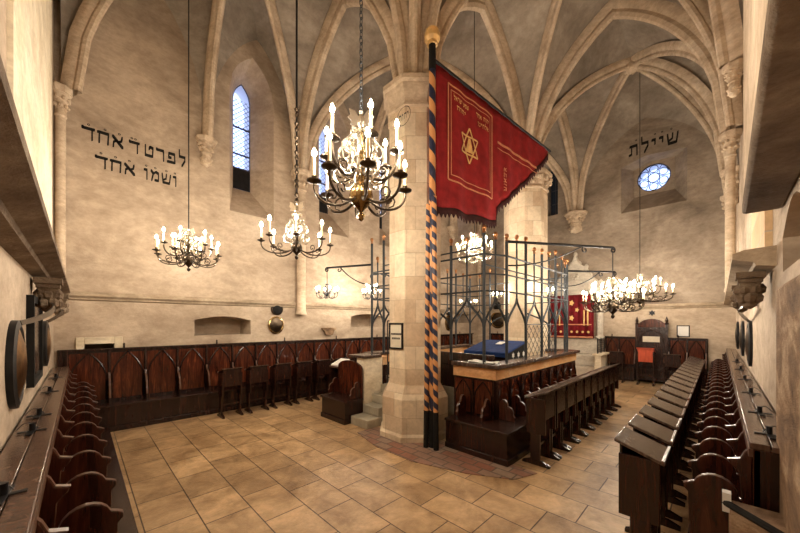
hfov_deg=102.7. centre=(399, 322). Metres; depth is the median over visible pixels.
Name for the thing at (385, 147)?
candle
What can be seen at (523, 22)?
vault
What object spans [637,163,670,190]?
window
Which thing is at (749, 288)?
trim
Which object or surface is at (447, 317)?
shield
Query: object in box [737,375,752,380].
lamp
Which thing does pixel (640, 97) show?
vault
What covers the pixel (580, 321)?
curtain
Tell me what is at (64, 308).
trim
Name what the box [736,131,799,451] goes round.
wall
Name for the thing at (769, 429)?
socket
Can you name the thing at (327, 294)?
chandelier
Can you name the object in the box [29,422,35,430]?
socket
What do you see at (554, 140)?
vault
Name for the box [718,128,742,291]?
trim
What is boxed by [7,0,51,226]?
trim
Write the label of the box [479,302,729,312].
trim
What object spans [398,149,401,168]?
candle
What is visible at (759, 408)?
socket
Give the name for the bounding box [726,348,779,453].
shelf
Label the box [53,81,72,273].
column
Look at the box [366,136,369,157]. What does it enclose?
candle
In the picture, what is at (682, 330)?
notice
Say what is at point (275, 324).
shield
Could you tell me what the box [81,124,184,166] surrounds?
lettering
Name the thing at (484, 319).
iron grille
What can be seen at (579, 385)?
lectern
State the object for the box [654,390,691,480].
lectern
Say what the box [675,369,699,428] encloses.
lectern
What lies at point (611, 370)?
lectern
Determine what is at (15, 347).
sconce plate
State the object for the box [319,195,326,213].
shutter
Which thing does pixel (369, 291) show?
chandelier
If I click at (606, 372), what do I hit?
lectern
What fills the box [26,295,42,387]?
picture frame
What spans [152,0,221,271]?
chandelier
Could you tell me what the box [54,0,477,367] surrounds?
wall
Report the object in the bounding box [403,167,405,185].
candle
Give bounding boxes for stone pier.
[380,73,447,442]
[504,168,552,355]
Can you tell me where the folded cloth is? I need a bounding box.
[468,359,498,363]
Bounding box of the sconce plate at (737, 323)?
[735,321,738,348]
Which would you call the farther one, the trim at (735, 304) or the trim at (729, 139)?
the trim at (729, 139)
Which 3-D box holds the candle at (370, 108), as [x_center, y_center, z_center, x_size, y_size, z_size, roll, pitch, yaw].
[-0.215,-1.505,2.368,0.024,0.170,0.024,0,0,2]
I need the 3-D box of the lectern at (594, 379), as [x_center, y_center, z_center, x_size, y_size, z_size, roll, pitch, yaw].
[3.854,1.551,6.583,0.440,1.099,0.400,0,0,-45]
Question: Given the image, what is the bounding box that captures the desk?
[464,340,523,360]
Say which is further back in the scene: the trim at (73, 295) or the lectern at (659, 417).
the trim at (73, 295)
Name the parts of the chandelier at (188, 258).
arm, arm, arm, arm, arm, suspension rod, stem, arm, arm, arm, arm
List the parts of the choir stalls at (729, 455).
shelf rail, panel, panel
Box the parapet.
[349,353,381,403]
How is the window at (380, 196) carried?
in the wall at (136, 81)
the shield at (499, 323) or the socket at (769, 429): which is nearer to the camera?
the socket at (769, 429)
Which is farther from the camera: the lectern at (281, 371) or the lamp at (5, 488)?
the lectern at (281, 371)
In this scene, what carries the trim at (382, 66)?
attached to the wall at (136, 81)
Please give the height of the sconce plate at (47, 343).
0.810 m
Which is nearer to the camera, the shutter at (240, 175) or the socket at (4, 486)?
the socket at (4, 486)
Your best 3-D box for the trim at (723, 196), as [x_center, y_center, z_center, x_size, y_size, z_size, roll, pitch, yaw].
[10.387,-2.310,10.090,0.434,3.420,0.434,0,0,-45]
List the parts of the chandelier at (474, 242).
suspension rod, stem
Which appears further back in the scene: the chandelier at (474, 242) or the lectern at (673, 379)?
the chandelier at (474, 242)
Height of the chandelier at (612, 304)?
1.318 m
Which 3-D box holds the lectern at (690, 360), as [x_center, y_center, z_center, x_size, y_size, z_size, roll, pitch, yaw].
[8.075,1.551,8.754,0.440,1.099,0.400,0,0,-45]
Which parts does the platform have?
rail panel, panel, arch moulding, rail, panel, arch moulding, arch moulding, panel, arch moulding, panel, arch moulding, panel, arch moulding, panel, arch moulding, panel, arch moulding, panel, arch moulding, panel, arch moulding, panel, arch moulding, panel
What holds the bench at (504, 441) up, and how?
on the floor
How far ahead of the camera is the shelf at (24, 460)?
1.83 m
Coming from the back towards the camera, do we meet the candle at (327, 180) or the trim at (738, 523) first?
the candle at (327, 180)
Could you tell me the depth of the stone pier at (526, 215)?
9.25 m
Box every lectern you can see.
[217,367,243,418]
[244,364,268,413]
[269,362,292,408]
[291,360,312,403]
[311,359,331,400]
[329,365,337,392]
[330,357,348,363]
[522,388,559,468]
[537,384,570,458]
[548,380,579,449]
[558,377,587,442]
[567,374,594,435]
[575,371,600,429]
[582,369,606,423]
[589,367,611,418]
[594,365,616,414]
[600,363,621,410]
[609,351,624,382]
[614,427,670,532]
[625,414,680,532]
[636,347,655,385]
[639,404,685,521]
[647,397,686,499]
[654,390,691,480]
[660,385,693,466]
[663,354,681,384]
[665,380,694,455]
[669,376,697,443]
[672,373,699,434]
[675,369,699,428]
[678,367,700,421]
[681,364,702,414]
[683,362,701,410]
[685,360,703,405]
[687,359,704,400]
[688,357,704,396]
[689,355,705,394]
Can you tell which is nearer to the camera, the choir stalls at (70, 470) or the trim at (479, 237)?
the choir stalls at (70, 470)
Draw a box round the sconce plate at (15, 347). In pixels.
[5,303,55,408]
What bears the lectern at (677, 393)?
on the floor
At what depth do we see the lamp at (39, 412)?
2.65 m
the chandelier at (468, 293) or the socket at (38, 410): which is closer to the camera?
the socket at (38, 410)
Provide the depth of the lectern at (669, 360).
10.33 m
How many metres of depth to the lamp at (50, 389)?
3.57 m
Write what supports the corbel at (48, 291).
attached to the wall at (16, 282)
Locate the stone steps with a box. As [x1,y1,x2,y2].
[351,383,387,429]
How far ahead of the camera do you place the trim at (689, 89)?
9.73 m
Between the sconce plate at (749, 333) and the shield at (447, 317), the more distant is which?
the shield at (447, 317)
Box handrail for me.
[721,489,783,532]
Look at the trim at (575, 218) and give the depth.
13.00 m
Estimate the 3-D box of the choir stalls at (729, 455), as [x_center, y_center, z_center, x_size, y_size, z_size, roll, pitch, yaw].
[6.056,1.435,5.964,10.900,1.330,0.570,0,0,-45]
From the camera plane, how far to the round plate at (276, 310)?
8.98 m
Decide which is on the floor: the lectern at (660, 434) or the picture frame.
the lectern at (660, 434)
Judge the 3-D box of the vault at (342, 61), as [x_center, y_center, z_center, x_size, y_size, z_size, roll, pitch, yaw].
[0.407,-6.275,9.634,5.000,3.750,4.650,0,0,-45]
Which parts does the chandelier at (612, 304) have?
arm, arm, arm, stem, arm, arm, arm, arm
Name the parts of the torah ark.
iron railing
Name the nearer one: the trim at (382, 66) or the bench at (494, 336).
the trim at (382, 66)
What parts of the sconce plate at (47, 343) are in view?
plate, curved bracket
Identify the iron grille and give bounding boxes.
[325,225,616,363]
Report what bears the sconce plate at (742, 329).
attached to the wall at (786, 219)
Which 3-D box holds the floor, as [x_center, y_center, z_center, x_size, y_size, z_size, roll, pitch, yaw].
[2.033,2.200,8.043,16.950,0.200,11.200,0,0,-45]
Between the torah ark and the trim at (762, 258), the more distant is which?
the torah ark
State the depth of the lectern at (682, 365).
7.47 m
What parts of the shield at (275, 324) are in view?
plate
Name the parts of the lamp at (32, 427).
plate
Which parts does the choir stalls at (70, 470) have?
shelf rail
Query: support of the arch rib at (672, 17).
attached to the wall at (136, 81)
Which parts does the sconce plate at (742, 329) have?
plate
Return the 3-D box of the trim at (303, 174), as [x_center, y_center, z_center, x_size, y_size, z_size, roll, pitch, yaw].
[-2.906,-2.335,9.412,0.564,4.170,0.564,0,0,-45]
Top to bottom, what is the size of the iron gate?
1.432 m
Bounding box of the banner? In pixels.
[434,58,550,228]
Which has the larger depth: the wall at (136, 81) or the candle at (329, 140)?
the wall at (136, 81)
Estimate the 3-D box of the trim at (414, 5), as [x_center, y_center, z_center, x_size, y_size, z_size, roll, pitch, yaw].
[0.177,-6.099,2.899,4.901,4.198,4.617,0,0,-45]
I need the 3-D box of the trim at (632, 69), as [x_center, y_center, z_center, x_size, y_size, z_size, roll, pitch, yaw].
[7.195,-7.970,9.917,0.415,0.360,0.415,0,0,-24]
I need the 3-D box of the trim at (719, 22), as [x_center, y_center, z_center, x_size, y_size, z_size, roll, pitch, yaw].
[3.659,-6.099,6.382,5.047,4.198,4.621,0,0,-45]
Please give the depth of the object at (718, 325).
10.81 m
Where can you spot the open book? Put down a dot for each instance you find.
(337, 362)
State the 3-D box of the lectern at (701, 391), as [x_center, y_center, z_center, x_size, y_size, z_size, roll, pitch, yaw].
[8.924,1.551,9.602,0.440,1.099,0.400,0,0,-45]
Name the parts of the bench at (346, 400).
seat, backrest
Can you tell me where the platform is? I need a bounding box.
[364,344,579,419]
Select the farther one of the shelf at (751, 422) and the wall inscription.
the wall inscription
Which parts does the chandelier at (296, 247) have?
arm, arm, arm, suspension rod, stem, arm, arm, arm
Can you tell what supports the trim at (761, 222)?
attached to the wall at (786, 219)
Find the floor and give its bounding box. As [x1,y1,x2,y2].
[111,380,705,532]
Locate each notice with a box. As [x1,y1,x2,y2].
[389,323,402,349]
[677,325,689,336]
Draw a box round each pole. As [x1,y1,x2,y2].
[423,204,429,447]
[424,25,439,447]
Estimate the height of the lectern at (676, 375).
1.099 m
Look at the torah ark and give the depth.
12.60 m
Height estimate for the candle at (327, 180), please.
0.170 m
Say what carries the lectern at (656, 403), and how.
on the floor
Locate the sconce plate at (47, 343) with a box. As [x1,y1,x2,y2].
[43,309,62,365]
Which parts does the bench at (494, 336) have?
panel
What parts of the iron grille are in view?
post, post, rail, post, post, rail, rail, rail, post, post, post, post, rail, post, post, post, post, post, post, bracket arm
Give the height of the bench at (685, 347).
1.690 m
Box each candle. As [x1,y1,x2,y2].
[268,220,270,231]
[313,156,315,175]
[325,133,327,151]
[326,173,328,189]
[328,139,330,160]
[330,111,333,131]
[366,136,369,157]
[369,107,372,127]
[384,146,386,162]
[395,126,397,145]
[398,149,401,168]
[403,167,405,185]
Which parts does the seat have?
post, seat, seat, inscribed plate, arch moulding, post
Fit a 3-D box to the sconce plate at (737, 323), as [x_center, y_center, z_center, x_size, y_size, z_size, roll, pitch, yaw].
[8.848,0.320,8.406,0.540,0.720,0.075,0,0,-45]
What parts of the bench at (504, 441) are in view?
seat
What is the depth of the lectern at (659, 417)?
3.64 m
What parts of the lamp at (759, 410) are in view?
plate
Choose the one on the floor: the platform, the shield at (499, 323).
the platform
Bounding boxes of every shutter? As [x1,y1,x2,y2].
[233,168,248,191]
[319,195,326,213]
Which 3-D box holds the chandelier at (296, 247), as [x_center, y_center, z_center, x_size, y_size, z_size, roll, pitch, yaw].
[-1.450,-4.369,4.490,0.977,6.962,0.977,0,0,-45]
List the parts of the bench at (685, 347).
panel, arch moulding, seat, seat, rail, panel, arch moulding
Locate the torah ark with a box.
[550,252,608,374]
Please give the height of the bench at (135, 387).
1.690 m
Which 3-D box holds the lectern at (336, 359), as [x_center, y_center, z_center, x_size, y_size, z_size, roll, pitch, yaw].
[-1.775,1.551,9.369,0.440,1.099,0.400,0,0,-45]
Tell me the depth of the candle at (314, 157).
2.54 m
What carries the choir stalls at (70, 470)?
on the floor
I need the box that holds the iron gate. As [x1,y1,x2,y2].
[387,320,389,382]
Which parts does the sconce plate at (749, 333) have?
curved bracket, plate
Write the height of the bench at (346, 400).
1.260 m
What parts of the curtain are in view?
gold trim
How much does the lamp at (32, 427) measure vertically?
0.062 m
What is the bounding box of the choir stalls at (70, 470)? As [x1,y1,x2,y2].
[0,366,137,532]
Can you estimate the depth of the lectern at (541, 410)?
4.77 m
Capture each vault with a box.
[61,0,390,114]
[310,7,512,157]
[439,0,742,119]
[449,110,569,225]
[552,19,738,180]
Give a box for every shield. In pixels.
[268,316,283,333]
[445,316,449,330]
[491,312,503,327]
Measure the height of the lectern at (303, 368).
1.099 m
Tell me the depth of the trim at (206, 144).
7.59 m
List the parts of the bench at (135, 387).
panel, arch moulding, panel, arch moulding, panel, arch moulding, panel, arch moulding, seat, seat, panel, arch moulding, panel, arch moulding, rail, panel, arch moulding, panel, arch moulding, panel, arch moulding, panel, arch moulding, panel, arch moulding, panel, panel, panel, panel, panel, panel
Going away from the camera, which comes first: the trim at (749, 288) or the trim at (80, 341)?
the trim at (749, 288)
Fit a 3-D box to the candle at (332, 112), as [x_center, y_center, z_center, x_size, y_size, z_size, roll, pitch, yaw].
[-0.512,-1.505,2.416,0.024,0.170,0.024,0,0,-28]
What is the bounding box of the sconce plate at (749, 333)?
[738,306,752,366]
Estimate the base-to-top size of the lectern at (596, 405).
1.099 m
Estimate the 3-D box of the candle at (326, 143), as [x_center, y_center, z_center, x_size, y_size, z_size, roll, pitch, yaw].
[-0.618,-1.505,2.696,0.024,0.170,0.024,0,0,32]
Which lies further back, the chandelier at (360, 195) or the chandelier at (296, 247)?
the chandelier at (296, 247)
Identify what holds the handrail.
attached to the wall at (786, 219)
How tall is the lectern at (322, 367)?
1.099 m
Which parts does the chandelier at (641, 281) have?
stem, arm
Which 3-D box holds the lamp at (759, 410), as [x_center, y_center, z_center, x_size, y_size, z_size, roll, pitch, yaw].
[3.070,0.738,2.730,0.209,0.062,0.141,0,0,-22]
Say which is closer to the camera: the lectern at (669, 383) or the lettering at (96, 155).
the lectern at (669, 383)
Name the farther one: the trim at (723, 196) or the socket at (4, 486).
the trim at (723, 196)
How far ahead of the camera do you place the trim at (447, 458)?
4.93 m
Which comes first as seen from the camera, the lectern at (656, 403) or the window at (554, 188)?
the lectern at (656, 403)
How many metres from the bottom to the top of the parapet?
1.390 m
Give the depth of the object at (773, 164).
1.41 m
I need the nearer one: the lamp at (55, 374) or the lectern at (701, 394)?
the lamp at (55, 374)
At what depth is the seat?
11.33 m
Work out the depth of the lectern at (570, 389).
5.58 m
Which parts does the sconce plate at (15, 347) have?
plate, curved bracket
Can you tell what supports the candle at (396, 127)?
on the chandelier at (360, 195)
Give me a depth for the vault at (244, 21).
7.91 m
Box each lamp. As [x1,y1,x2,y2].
[0,481,27,505]
[15,422,46,435]
[24,408,51,418]
[39,386,58,393]
[47,373,59,378]
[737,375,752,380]
[743,387,761,394]
[748,406,773,415]
[754,426,775,439]
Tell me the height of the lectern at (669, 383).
1.099 m
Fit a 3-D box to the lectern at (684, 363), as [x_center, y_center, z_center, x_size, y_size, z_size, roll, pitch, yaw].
[7.227,1.551,7.905,0.440,1.099,0.400,0,0,-45]
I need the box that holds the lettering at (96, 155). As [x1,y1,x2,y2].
[95,152,175,186]
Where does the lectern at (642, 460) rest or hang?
on the floor
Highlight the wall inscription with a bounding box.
[629,128,678,156]
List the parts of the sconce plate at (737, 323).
plate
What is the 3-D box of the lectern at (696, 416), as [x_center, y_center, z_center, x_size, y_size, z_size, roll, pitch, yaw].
[6.378,1.551,7.057,0.440,1.099,0.400,0,0,-45]
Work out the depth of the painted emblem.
5.75 m
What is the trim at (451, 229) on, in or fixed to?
attached to the wall at (136, 81)
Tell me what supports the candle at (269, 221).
on the chandelier at (296, 247)
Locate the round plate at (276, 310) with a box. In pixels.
[271,306,282,314]
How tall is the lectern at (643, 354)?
1.264 m
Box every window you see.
[233,84,249,191]
[319,129,327,213]
[379,160,381,228]
[551,172,557,215]
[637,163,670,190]
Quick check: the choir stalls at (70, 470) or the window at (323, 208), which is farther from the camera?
the window at (323, 208)
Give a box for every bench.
[57,332,473,431]
[320,360,362,424]
[444,374,577,466]
[491,331,503,339]
[605,334,636,381]
[666,335,707,388]
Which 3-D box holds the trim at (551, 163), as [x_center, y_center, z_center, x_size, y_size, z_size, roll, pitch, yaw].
[3.942,-6.299,13.170,5.049,3.798,4.718,0,0,-45]
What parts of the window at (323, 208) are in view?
pane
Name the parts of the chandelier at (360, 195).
bulb, arm, arm, arm, arm, arm, stem, chain, arm, arm, bulb, arm, arm, arm, arm, arm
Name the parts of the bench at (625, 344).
panel, rail, seat, seat, panel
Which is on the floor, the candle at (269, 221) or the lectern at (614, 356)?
the lectern at (614, 356)
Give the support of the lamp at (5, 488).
on the choir stalls at (70, 470)
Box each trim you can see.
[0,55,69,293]
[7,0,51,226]
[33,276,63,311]
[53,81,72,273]
[54,294,68,316]
[60,0,398,167]
[68,291,479,313]
[76,336,122,348]
[195,134,217,166]
[290,168,311,314]
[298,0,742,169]
[307,56,503,191]
[321,328,335,334]
[357,427,536,479]
[363,204,371,215]
[389,0,578,210]
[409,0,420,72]
[436,0,742,135]
[447,226,456,240]
[450,153,571,235]
[477,236,481,310]
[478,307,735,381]
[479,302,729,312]
[541,41,724,209]
[564,210,587,233]
[624,61,638,75]
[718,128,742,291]
[720,165,738,203]
[720,195,724,213]
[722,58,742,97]
[724,245,776,306]
[729,500,787,532]
[730,285,747,312]
[733,270,766,308]
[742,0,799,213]
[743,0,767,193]
[751,210,772,248]
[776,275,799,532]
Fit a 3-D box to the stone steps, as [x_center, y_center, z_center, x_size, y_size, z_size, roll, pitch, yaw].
[-0.467,1.740,6.831,1.040,0.720,0.540,0,0,-45]
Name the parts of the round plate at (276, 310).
plate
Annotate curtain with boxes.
[551,294,593,338]
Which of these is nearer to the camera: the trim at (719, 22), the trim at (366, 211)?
the trim at (719, 22)
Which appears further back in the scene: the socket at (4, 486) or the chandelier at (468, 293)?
the chandelier at (468, 293)
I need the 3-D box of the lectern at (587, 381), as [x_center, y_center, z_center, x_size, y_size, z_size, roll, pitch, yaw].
[3.514,1.551,6.244,0.440,1.099,0.400,0,0,-45]
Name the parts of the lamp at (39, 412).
plate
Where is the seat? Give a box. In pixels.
[635,317,668,381]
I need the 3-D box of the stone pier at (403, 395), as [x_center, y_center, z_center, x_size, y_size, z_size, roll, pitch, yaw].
[0.283,-1.150,6.223,1.312,6.500,1.312,0,0,-45]
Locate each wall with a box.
[0,0,53,453]
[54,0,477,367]
[481,118,724,309]
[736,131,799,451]
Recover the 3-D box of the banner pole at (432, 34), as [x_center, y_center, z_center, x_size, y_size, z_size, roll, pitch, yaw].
[0.544,-1.446,5.395,0.270,7.068,0.270,0,0,-45]
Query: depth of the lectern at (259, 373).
7.60 m
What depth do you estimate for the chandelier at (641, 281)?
9.77 m
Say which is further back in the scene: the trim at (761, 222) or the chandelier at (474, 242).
the chandelier at (474, 242)
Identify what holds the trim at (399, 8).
attached to the wall at (674, 232)
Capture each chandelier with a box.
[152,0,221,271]
[257,0,333,259]
[306,0,411,221]
[316,284,337,298]
[362,284,380,299]
[456,11,492,263]
[460,293,476,307]
[581,253,647,318]
[607,274,675,307]
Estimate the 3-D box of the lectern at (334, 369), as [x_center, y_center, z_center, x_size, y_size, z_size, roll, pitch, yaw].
[-1.556,1.551,8.273,0.440,1.099,0.400,0,0,45]
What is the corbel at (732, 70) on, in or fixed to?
attached to the wall at (786, 219)
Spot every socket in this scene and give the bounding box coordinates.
[0,481,9,495]
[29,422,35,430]
[36,408,41,414]
[757,406,762,412]
[766,426,772,433]
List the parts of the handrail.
plate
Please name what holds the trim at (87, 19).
attached to the wall at (136, 81)
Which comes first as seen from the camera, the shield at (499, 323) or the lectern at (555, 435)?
the lectern at (555, 435)
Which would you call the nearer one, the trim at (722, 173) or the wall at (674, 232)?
the trim at (722, 173)
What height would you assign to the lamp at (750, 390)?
0.062 m
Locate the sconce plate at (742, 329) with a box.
[739,321,744,355]
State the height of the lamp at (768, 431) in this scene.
0.062 m
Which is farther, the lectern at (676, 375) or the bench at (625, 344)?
the bench at (625, 344)
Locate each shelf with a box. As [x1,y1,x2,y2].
[0,366,68,532]
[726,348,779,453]
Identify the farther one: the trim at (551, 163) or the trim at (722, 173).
the trim at (551, 163)
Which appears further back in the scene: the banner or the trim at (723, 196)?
the trim at (723, 196)
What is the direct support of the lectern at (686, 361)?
on the floor
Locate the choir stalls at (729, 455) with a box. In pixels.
[683,348,779,532]
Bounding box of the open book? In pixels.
[331,358,349,366]
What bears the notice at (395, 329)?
attached to the stone pier at (403, 395)
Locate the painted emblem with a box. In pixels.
[397,106,410,125]
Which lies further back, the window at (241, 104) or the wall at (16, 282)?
the window at (241, 104)
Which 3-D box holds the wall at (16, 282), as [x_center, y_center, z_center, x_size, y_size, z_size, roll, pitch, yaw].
[-3.253,-3.550,2.051,1.000,11.300,10.200,0,0,-45]

